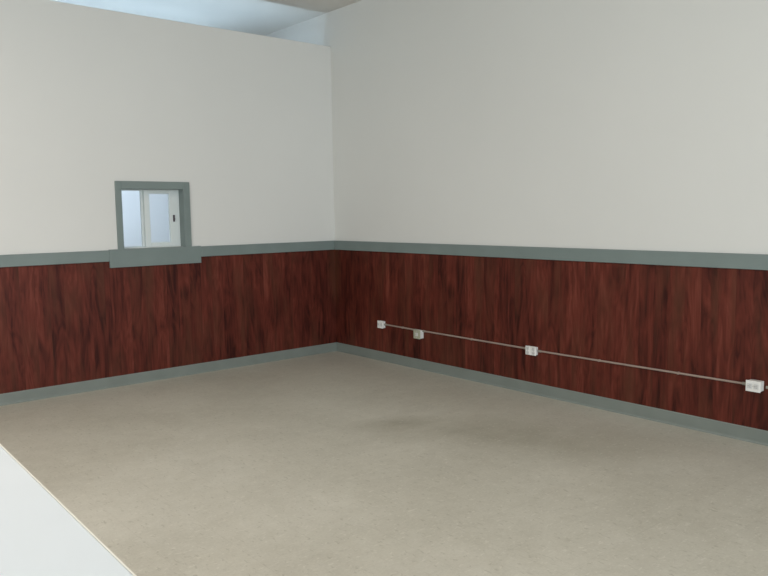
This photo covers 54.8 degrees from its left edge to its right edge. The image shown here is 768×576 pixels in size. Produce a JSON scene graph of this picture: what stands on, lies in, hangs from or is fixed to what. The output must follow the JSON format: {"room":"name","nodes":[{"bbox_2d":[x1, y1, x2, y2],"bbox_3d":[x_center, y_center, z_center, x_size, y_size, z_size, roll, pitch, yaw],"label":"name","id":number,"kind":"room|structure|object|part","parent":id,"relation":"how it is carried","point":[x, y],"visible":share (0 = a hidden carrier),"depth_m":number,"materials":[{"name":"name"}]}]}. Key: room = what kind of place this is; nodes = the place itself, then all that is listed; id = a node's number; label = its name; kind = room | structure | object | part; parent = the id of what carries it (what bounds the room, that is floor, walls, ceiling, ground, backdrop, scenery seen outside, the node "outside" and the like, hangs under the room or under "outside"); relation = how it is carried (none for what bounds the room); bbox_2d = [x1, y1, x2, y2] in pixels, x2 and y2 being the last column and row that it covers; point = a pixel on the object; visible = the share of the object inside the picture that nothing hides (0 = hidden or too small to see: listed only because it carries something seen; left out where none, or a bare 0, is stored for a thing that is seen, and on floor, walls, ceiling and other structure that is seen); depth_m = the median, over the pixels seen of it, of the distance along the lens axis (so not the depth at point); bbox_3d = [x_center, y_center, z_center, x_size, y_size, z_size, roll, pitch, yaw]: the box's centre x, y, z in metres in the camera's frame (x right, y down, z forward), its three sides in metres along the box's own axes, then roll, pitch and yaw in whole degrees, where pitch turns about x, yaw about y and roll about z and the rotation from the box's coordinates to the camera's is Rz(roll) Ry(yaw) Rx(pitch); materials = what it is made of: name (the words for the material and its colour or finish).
{"room":"empty office room","nodes":[
{"label":"empty office room","id":0,"kind":"room"},
{"bbox_2d":[121,191,169,246],"bbox_3d":[-5.964,-0.934,6.902,10.000,3.744,0.120,-6,8,-40],"label":"wall","id":1,"kind":"structure","parent":0,"point":[159,213],"depth_m":9.31,"materials":[{"name":"paint"}]},
{"bbox_2d":[0,0,336,393],"bbox_3d":[-4.412,-0.588,5.109,10.000,3.374,0.158,-6,8,-40],"label":"wall","id":2,"kind":"structure","parent":0,"point":[91,98],"depth_m":6.91,"materials":[{"name":"paint"}]},
{"bbox_2d":[109,181,200,267],"bbox_3d":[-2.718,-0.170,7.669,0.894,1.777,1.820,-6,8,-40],"label":"window","id":3,"kind":"structure","parent":2,"relation":"in","point":[178,193],"depth_m":7.00,"materials":[{"name":"grey paint"}]},
{"bbox_3d":[-2.363,-0.649,6.935,0.268,0.528,0.022,-6,8,-40],"label":"fixed sash","id":4,"kind":"part","parent":3,"relation":"part of","materials":[{"name":"white plastic"}]},
{"bbox_3d":[-2.232,-0.658,7.025,0.595,0.544,0.060,-6,8,-40],"label":"track frame","id":5,"kind":"part","parent":3,"relation":"part of","materials":[{"name":"white plastic"}]},
{"bbox_3d":[-2.149,-0.683,6.930,0.720,0.622,0.018,-6,8,-40],"label":"casing","id":6,"kind":"part","parent":3,"relation":"part of","materials":[{"name":"grey paint"}]},
{"bbox_3d":[-2.139,-0.297,6.969,0.894,0.166,0.024,-6,8,-40],"label":"sill","id":7,"kind":"part","parent":3,"relation":"part of","materials":[{"name":"grey paint"}]},
{"bbox_3d":[-2.135,-0.668,7.090,0.334,0.528,0.028,-6,8,-40],"label":"sliding sash","id":8,"kind":"part","parent":3,"relation":"part of","materials":[{"name":"white plastic"}]},
{"bbox_2d":[0,241,333,266],"bbox_3d":[-4.361,-0.101,5.087,9.976,0.102,0.024,-6,8,-40],"label":"trim","id":9,"kind":"structure","parent":2,"relation":"attached to","point":[14,260],"depth_m":6.96,"materials":[{"name":"grey paint"}]},
{"bbox_2d":[0,342,336,405],"bbox_3d":[-4.341,1.048,5.210,9.989,0.098,0.020,-6,8,-40],"label":"baseboard","id":10,"kind":"structure","parent":2,"relation":"attached to","point":[135,378],"depth_m":7.04,"materials":[{"name":"grey plastic"}]},
{"bbox_2d":[51,0,360,35],"bbox_3d":[-1.122,-2.336,1.013,10.000,0.100,14.900,-6,8,-40],"label":"ceiling","id":11,"kind":"structure","parent":0,"point":[259,17],"depth_m":7.94,"materials":[{"name":"paint"}]},
{"bbox_2d":[0,351,767,575],"bbox_3d":[-1.067,1.488,1.402,10.000,0.100,14.900,-6,8,-40],"label":"floor","id":12,"kind":"structure","parent":0,"point":[336,463],"depth_m":4.36,"materials":[{"name":"carpet"}]},
{"bbox_2d":[0,444,136,575],"bbox_3d":[-0.477,1.007,0.808,0.720,0.960,3.500,-6,7,-39],"label":"countertop","id":13,"kind":"structure","parent":12,"relation":"on","point":[39,536],"depth_m":1.39,"materials":[{"name":"white laminate"}]},
{"bbox_2d":[265,0,767,430],"bbox_3d":[2.765,-0.811,4.473,0.158,3.744,14.900,-6,8,-40],"label":"wall","id":14,"kind":"structure","parent":0,"point":[586,124],"depth_m":5.96,"materials":[{"name":"paint"}]},
{"bbox_2d":[377,320,384,328],"bbox_3d":[-0.028,0.382,7.761,0.042,0.078,0.090,-6,8,-40],"label":"electrical outlet","id":15,"kind":"object","parent":14,"relation":"attached to","point":[380,324],"visible":1,"depth_m":7.74,"materials":[{"name":"white plastic"}]},
{"bbox_2d":[384,323,416,329],"bbox_3d":[0.166,0.400,7.550,0.022,0.027,0.492,-6,8,-40],"label":"conduit","id":16,"kind":"object","parent":14,"relation":"attached to","point":[384,323],"visible":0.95,"depth_m":7.55,"materials":[{"name":"grey metal"}]},
{"bbox_2d":[413,329,423,338],"bbox_3d":[0.342,0.456,7.321,0.058,0.088,0.095,-6,8,-40],"label":"electrical outlet","id":17,"kind":"object","parent":14,"relation":"attached to","point":[418,334],"visible":1,"depth_m":7.29,"materials":[{"name":"white plastic"}]},
{"bbox_3d":[0.325,0.458,7.306,0.006,0.088,0.095,-6,8,-40],"label":"plate","id":18,"kind":"part","parent":17,"relation":"part of","materials":[{"name":"beige plastic"}]},
{"bbox_2d":[422,330,524,348],"bbox_3d":[0.804,0.470,6.804,0.022,0.027,1.294,-6,8,-40],"label":"conduit","id":19,"kind":"object","parent":14,"relation":"attached to","point":[422,330],"visible":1,"depth_m":6.76,"materials":[{"name":"grey metal"}]},
{"bbox_2d":[525,346,537,355],"bbox_3d":[1.251,0.530,6.268,0.040,0.075,0.110,-6,8,-40],"label":"electrical outlet","id":20,"kind":"object","parent":14,"relation":"attached to","point":[529,350],"visible":1,"depth_m":6.25,"materials":[{"name":"white plastic"}]},
{"bbox_2d":[334,240,767,269],"bbox_3d":[3.490,-0.059,3.577,0.024,0.102,12.500,-6,8,-40],"label":"trim","id":21,"kind":"structure","parent":14,"relation":"attached to","point":[669,258],"depth_m":5.84,"materials":[{"name":"grey paint"}]},
{"bbox_2d":[337,342,767,445],"bbox_3d":[3.507,1.090,3.695,0.020,0.098,12.500,-6,8,-40],"label":"baseboard","id":22,"kind":"structure","parent":14,"relation":"attached to","point":[748,434],"depth_m":5.94,"materials":[{"name":"grey plastic"}]},
{"bbox_2d":[538,350,745,384],"bbox_3d":[1.856,0.584,5.574,0.022,0.030,1.720,-6,8,-40],"label":"conduit","id":23,"kind":"object","parent":14,"relation":"attached to","point":[540,351],"visible":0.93,"depth_m":5.46,"materials":[{"name":"grey metal"}]},
{"bbox_2d":[745,379,763,392],"bbox_3d":[2.435,0.641,4.858,0.070,0.073,0.095,-6,8,-40],"label":"electrical outlet","id":24,"kind":"object","parent":14,"relation":"attached to","point":[752,385],"visible":1,"depth_m":4.84,"materials":[{"name":"white plastic"}]}
]}

